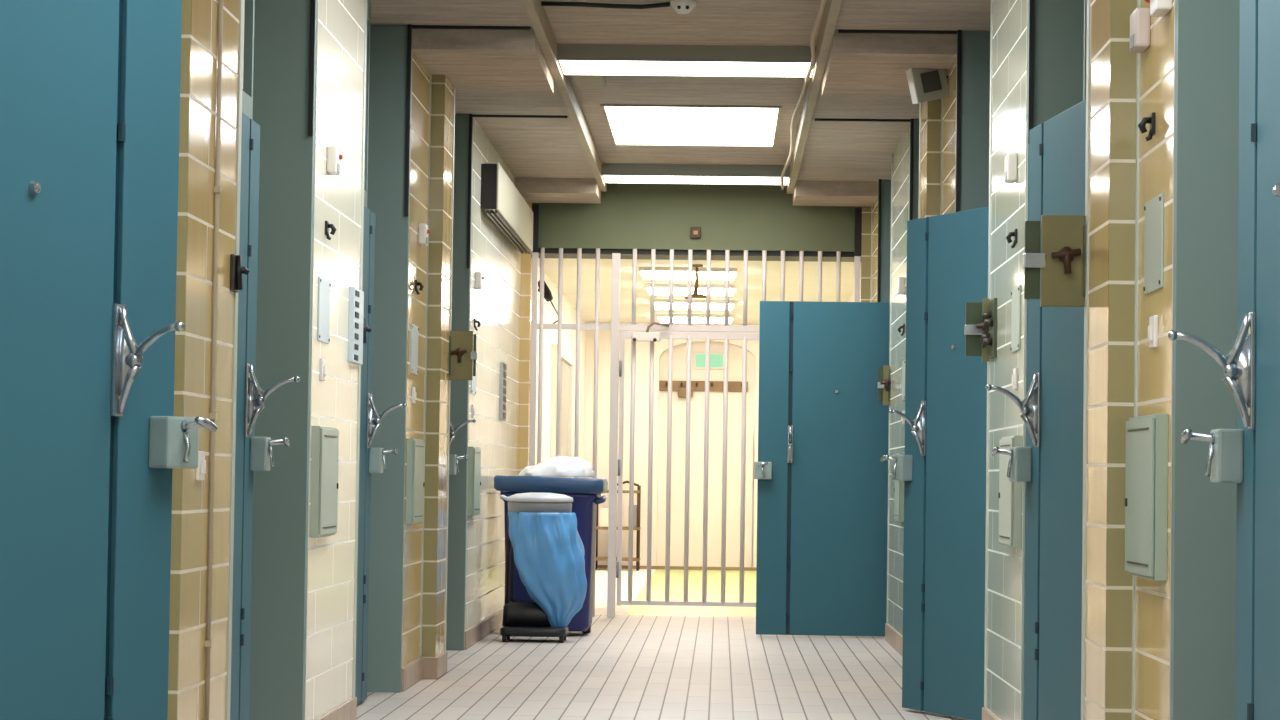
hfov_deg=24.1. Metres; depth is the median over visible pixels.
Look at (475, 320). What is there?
coat hook
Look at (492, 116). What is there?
trim
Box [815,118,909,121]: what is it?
trim
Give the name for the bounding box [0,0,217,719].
door
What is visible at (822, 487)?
door
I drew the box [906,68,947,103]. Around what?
wall speaker
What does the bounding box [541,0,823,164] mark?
ceiling
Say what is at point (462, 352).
flap
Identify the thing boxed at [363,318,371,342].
door catch
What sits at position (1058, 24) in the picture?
wall
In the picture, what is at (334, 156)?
call sounder
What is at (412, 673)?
trim
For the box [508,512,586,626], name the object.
sack
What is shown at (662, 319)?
diffuser
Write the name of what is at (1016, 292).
cover plate
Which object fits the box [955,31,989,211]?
wall
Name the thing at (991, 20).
trim
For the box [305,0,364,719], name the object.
wall
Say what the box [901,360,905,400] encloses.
cover plate
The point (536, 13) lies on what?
trim
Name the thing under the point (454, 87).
trim
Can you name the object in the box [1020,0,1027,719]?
trim
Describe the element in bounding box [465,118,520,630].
wall
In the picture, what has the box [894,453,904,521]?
electrical box
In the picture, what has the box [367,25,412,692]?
wall
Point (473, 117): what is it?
trim
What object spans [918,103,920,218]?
trim
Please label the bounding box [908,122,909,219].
trim
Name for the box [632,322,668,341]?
door closer
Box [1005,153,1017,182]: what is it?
call sounder
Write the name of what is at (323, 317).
cover plate
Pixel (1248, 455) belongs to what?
door
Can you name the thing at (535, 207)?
trim
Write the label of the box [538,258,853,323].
ceiling
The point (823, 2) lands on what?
cable
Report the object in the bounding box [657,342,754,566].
wall
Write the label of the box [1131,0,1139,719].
trim
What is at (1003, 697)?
wall
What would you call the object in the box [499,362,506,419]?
switch panel
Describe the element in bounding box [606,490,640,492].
shelf
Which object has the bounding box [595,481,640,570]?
trolley
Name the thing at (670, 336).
gate
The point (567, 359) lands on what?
door
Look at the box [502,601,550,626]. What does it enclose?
tray
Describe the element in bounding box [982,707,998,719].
trim
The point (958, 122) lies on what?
trim
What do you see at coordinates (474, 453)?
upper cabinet
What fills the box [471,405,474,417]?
wall switch
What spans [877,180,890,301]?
wall
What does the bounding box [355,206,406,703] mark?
door
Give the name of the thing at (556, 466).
bag
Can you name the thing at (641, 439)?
wall
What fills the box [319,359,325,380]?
wall switch
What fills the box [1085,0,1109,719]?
wall
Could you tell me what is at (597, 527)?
shelf
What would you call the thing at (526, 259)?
wall
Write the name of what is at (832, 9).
trim
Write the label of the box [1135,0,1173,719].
wall
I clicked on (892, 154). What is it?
trim
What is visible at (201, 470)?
wall switch
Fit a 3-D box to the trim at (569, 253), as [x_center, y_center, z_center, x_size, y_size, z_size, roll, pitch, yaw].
[0.394,-0.733,20.958,2.270,0.035,0.470,1,-2,2]
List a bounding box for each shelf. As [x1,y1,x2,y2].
[596,526,640,529]
[596,557,639,560]
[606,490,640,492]
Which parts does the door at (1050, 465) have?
lock handle, lever, bolt arm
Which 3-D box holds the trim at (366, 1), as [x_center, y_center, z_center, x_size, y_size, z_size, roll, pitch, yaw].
[-1.081,-0.080,11.515,0.016,2.940,0.060,1,-2,2]
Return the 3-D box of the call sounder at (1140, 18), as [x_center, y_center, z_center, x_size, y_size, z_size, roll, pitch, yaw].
[1.210,-0.798,7.268,0.037,0.095,0.120,1,-2,2]
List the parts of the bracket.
arm, stem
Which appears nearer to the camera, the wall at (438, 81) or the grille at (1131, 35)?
the grille at (1131, 35)
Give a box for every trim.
[226,0,243,719]
[304,0,318,719]
[308,0,315,135]
[317,697,356,719]
[352,0,367,697]
[401,658,422,691]
[402,49,412,632]
[404,24,411,216]
[412,25,529,29]
[420,74,431,657]
[422,658,437,678]
[436,652,447,677]
[444,87,454,651]
[464,117,473,649]
[465,609,502,649]
[467,114,471,268]
[472,115,567,117]
[521,0,606,191]
[532,204,538,251]
[538,248,853,261]
[597,565,755,570]
[787,0,842,193]
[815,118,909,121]
[838,29,956,33]
[854,208,861,256]
[870,206,871,301]
[877,179,880,301]
[885,623,902,655]
[886,154,892,623]
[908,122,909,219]
[909,119,913,219]
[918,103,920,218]
[940,98,942,214]
[956,30,960,211]
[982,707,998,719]
[984,0,992,707]
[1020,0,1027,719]
[1028,0,1034,143]
[1081,0,1090,719]
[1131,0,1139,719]
[1169,0,1174,719]
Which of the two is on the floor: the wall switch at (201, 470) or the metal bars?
the metal bars
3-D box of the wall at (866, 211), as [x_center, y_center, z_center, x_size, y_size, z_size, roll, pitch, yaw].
[1.722,0.324,20.705,0.425,2.940,0.320,1,-2,2]
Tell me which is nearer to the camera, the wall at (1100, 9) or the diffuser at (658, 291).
the wall at (1100, 9)
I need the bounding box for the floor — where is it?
[357,568,969,719]
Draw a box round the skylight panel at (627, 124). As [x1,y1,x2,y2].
[601,104,781,146]
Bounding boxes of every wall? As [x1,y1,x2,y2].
[168,0,191,719]
[178,0,239,719]
[242,0,254,119]
[249,0,316,719]
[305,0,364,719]
[364,0,370,207]
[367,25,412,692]
[402,51,429,667]
[422,75,444,657]
[436,75,453,656]
[446,115,472,649]
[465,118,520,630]
[518,203,532,473]
[533,183,860,251]
[535,266,585,477]
[584,322,759,566]
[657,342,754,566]
[860,207,870,301]
[871,197,877,301]
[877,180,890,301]
[888,124,908,636]
[909,120,918,218]
[920,102,926,217]
[926,98,940,216]
[942,57,955,213]
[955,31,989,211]
[986,0,1026,719]
[1022,0,1083,719]
[1083,0,1086,99]
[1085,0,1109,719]
[1105,0,1136,719]
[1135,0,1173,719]
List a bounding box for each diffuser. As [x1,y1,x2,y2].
[559,60,812,76]
[603,175,787,184]
[642,271,733,280]
[648,288,732,295]
[655,303,731,309]
[659,317,730,323]
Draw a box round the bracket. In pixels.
[684,264,705,298]
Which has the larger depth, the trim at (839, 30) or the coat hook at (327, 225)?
the trim at (839, 30)
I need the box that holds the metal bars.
[529,248,620,616]
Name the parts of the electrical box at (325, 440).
door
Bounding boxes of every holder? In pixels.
[500,492,572,642]
[980,298,996,358]
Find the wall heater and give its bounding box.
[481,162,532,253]
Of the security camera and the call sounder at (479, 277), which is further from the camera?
the security camera
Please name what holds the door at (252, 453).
in the wall at (249, 5)
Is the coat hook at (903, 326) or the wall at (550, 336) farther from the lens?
the wall at (550, 336)
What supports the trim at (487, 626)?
attached to the wall at (496, 305)
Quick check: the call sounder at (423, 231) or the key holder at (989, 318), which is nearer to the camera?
the key holder at (989, 318)
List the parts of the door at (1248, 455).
lock handle, lever, bolt arm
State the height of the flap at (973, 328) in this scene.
0.240 m
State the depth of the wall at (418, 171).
13.65 m
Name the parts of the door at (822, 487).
lock handle, lever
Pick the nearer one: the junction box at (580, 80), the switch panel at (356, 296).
the switch panel at (356, 296)
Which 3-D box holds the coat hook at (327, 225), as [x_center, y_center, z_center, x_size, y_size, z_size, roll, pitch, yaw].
[-1.080,-0.451,10.489,0.039,0.069,0.044,1,-2,2]
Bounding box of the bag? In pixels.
[517,455,594,476]
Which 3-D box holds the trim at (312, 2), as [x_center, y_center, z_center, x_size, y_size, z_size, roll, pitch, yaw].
[-1.105,-1.181,10.131,0.017,0.850,0.010,1,-2,2]
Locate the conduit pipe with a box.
[204,0,222,719]
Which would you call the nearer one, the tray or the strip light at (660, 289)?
the tray
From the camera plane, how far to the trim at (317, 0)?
10.15 m
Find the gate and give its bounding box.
[616,332,758,606]
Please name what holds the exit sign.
attached to the wall at (679, 373)
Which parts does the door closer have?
arm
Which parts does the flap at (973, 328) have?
edge plate, plate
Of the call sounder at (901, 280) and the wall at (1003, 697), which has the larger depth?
the call sounder at (901, 280)
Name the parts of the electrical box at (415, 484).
door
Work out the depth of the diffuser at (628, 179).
19.92 m
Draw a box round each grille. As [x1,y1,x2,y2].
[920,70,941,92]
[1130,34,1133,49]
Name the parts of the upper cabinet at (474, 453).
door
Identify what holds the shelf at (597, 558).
attached to the trolley
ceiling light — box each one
[557,44,815,77]
[602,163,789,184]
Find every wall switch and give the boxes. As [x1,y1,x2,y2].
[196,451,205,479]
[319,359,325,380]
[411,387,415,403]
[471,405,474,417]
[1012,368,1017,389]
[1148,315,1157,348]
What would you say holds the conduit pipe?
attached to the wall at (204, 39)
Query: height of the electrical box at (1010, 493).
0.380 m
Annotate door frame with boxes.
[1170,0,1239,719]
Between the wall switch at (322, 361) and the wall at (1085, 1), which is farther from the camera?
the wall switch at (322, 361)
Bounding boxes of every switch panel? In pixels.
[348,287,363,364]
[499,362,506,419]
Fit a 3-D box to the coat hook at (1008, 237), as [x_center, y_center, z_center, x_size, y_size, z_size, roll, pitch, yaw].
[1.290,-0.420,10.424,0.039,0.069,0.044,1,-2,2]
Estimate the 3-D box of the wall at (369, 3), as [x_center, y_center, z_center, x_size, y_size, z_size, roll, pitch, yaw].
[-1.314,-0.049,12.376,0.310,2.940,1.650,1,-2,2]
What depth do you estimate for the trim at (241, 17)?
8.30 m
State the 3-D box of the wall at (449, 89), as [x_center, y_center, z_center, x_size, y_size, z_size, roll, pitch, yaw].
[-1.143,0.032,14.352,0.425,2.940,0.488,1,-2,2]
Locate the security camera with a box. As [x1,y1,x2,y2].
[538,280,557,323]
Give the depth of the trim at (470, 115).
16.47 m
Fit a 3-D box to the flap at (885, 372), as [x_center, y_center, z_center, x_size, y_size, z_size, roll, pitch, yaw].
[1.479,0.153,18.109,0.095,0.240,0.073,1,-2,2]
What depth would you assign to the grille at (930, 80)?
13.70 m
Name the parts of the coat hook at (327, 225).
plate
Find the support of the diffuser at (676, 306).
attached to the strip light at (659, 304)
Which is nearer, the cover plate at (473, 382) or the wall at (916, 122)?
the wall at (916, 122)
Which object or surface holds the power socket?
attached to the ceiling at (710, 22)
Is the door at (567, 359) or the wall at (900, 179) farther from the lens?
the door at (567, 359)
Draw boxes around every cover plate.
[317,276,330,343]
[410,323,418,374]
[471,376,475,394]
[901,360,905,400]
[1010,285,1020,352]
[1143,193,1163,294]
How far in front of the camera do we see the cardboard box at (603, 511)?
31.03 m
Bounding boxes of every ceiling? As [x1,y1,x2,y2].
[369,0,600,203]
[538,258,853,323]
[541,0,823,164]
[793,0,990,206]
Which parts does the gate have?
rail, rail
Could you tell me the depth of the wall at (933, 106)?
14.07 m
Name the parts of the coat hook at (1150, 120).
plate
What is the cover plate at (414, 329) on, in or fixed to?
attached to the wall at (418, 171)
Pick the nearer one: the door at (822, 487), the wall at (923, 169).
the wall at (923, 169)
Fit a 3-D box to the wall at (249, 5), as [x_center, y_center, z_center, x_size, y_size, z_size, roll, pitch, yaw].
[-1.397,-0.175,9.230,0.310,2.940,1.750,1,-2,2]
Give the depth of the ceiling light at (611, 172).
19.67 m
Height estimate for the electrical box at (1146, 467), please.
0.380 m
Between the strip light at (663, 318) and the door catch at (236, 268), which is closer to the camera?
the door catch at (236, 268)
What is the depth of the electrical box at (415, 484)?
13.33 m
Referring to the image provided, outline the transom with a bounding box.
[619,249,859,331]
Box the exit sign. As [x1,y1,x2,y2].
[694,353,723,368]
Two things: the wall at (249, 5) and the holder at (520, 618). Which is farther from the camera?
the holder at (520, 618)
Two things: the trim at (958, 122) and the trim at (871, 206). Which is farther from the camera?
the trim at (871, 206)
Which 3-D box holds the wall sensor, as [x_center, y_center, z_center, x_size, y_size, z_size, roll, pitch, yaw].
[0.384,-0.879,20.682,0.070,0.075,0.034,1,-2,2]
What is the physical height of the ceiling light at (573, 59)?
0.078 m
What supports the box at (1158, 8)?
attached to the wall at (1152, 658)
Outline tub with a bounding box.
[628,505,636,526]
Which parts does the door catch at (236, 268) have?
plate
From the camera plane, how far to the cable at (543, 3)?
12.97 m
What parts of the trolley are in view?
leg, leg, leg, leg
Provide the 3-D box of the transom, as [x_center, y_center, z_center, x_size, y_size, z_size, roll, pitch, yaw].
[0.686,-0.475,20.645,1.650,0.563,0.040,1,-2,2]
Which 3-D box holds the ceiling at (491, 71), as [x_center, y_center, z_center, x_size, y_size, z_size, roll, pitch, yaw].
[-1.147,-1.821,4.408,0.890,0.175,32.600,1,-2,2]
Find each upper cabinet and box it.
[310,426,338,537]
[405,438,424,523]
[467,447,480,515]
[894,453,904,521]
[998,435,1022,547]
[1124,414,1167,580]
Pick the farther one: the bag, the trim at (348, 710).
the bag
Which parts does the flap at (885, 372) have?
edge plate, plate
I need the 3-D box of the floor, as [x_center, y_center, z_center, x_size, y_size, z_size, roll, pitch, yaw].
[-0.241,1.402,10.212,5.400,0.100,44.500,1,-2,2]
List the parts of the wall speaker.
panel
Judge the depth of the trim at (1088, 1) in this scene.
7.80 m
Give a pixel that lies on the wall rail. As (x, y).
(714, 386)
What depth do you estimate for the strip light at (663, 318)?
29.96 m
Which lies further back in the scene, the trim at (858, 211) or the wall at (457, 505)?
the trim at (858, 211)
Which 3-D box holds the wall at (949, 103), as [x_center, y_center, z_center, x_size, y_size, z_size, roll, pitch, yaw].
[1.567,0.041,13.597,0.355,2.940,0.850,1,-2,2]
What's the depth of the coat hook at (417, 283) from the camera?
13.58 m
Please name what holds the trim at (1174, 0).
attached to the wall at (1152, 658)
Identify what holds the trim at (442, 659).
attached to the wall at (449, 89)
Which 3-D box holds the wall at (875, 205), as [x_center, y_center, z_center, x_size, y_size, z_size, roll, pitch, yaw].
[1.741,0.302,20.130,0.355,2.940,0.830,1,-2,2]
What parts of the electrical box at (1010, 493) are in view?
door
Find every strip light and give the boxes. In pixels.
[639,267,736,280]
[646,284,735,295]
[655,299,733,309]
[657,314,732,323]
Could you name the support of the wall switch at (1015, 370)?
attached to the wall at (1003, 697)
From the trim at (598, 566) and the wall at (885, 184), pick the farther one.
the trim at (598, 566)
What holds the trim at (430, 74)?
attached to the wall at (418, 171)
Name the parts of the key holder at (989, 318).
knob, knob, knob, knob, plate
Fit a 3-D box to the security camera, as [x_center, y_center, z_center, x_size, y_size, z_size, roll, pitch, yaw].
[-0.710,-0.418,22.576,0.230,0.334,0.781,1,-2,2]
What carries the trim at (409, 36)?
attached to the wall at (388, 44)
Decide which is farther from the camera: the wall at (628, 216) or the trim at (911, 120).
the wall at (628, 216)
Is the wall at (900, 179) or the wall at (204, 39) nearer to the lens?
the wall at (204, 39)
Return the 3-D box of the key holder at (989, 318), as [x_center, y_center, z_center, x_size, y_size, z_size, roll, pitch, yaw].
[1.304,-0.117,11.238,0.048,0.220,0.230,1,-2,2]
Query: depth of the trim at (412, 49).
13.26 m
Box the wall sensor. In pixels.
[691,227,700,237]
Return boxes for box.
[573,75,605,86]
[599,508,607,526]
[1144,0,1171,16]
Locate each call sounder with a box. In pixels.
[327,146,342,175]
[418,223,429,245]
[475,272,483,289]
[897,277,904,294]
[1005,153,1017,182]
[1130,8,1149,52]
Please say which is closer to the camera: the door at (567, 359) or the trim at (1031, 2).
the trim at (1031, 2)
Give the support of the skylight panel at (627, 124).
attached to the ceiling at (710, 22)
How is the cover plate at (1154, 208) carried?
attached to the wall at (1152, 658)
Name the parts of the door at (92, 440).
lever, bolt arm, lock handle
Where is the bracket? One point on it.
(695, 294)
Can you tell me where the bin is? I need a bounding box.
[494,475,607,631]
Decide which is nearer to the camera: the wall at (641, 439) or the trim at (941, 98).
the trim at (941, 98)
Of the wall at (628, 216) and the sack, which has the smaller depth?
the sack
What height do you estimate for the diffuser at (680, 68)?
0.043 m
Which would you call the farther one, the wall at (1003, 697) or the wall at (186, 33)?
the wall at (1003, 697)
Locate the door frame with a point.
(1207, 32)
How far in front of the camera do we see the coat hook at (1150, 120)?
7.12 m
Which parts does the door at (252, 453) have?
bolt arm, lock handle, lever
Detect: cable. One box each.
[541,1,669,8]
[780,0,826,189]
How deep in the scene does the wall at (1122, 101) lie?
7.38 m
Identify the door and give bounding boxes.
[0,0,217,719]
[230,112,299,719]
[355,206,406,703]
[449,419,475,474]
[550,344,572,477]
[688,433,753,566]
[754,301,889,635]
[880,206,988,719]
[986,99,1085,719]
[1168,0,1279,719]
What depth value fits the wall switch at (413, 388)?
13.48 m
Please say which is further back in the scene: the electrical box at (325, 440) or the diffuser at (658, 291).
the diffuser at (658, 291)
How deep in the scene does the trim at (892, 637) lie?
17.14 m
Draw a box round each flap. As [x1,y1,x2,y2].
[449,331,476,379]
[877,365,890,404]
[964,298,988,361]
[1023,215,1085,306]
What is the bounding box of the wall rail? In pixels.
[659,380,747,397]
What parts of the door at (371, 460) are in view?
bolt arm, lock handle, lever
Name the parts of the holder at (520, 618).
lid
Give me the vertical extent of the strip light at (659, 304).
0.055 m
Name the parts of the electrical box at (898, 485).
door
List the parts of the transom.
rail, post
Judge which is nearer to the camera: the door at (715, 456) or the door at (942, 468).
the door at (942, 468)
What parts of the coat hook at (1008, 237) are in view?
plate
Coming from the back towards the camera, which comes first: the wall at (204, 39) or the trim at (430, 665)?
the trim at (430, 665)
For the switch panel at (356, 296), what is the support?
attached to the wall at (331, 559)
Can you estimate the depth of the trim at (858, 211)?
20.61 m
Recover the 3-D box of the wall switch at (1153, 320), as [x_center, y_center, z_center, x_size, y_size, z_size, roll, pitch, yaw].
[1.205,-0.066,7.059,0.016,0.075,0.080,1,-2,2]
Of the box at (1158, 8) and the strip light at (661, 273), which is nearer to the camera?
the box at (1158, 8)
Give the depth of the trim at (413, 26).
13.26 m
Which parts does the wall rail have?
cloth cap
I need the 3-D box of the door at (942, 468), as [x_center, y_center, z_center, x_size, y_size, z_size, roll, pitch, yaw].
[1.186,0.418,12.174,0.212,2.038,0.822,2,-2,-20]
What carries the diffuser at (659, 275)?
attached to the strip light at (661, 273)
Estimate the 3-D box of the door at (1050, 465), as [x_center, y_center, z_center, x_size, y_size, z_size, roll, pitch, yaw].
[1.165,0.288,8.890,0.212,2.038,0.822,1,-2,-4]
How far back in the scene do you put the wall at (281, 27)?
10.10 m
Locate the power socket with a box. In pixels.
[671,0,695,13]
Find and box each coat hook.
[325,221,336,239]
[415,280,423,294]
[474,318,480,330]
[898,324,904,335]
[1006,229,1016,247]
[1138,112,1154,140]
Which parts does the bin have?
lid, handle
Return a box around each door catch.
[230,254,249,291]
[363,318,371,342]
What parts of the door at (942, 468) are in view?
lock handle, bolt arm, lever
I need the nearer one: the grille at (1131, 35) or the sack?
the grille at (1131, 35)
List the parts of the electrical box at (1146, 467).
door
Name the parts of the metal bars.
post, rail, post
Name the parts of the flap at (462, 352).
edge plate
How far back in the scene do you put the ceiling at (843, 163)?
14.39 m
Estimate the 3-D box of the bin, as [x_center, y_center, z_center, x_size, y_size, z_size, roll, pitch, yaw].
[-0.540,1.187,18.268,0.668,0.960,0.760,1,-2,2]
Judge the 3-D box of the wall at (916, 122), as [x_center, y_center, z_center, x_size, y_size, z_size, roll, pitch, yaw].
[1.611,0.154,16.395,0.297,2.935,0.050,1,-2,2]
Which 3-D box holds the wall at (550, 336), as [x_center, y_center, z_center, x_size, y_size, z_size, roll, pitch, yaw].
[-0.801,0.715,27.174,0.180,2.600,9.100,1,-2,2]
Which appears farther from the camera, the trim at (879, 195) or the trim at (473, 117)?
the trim at (879, 195)

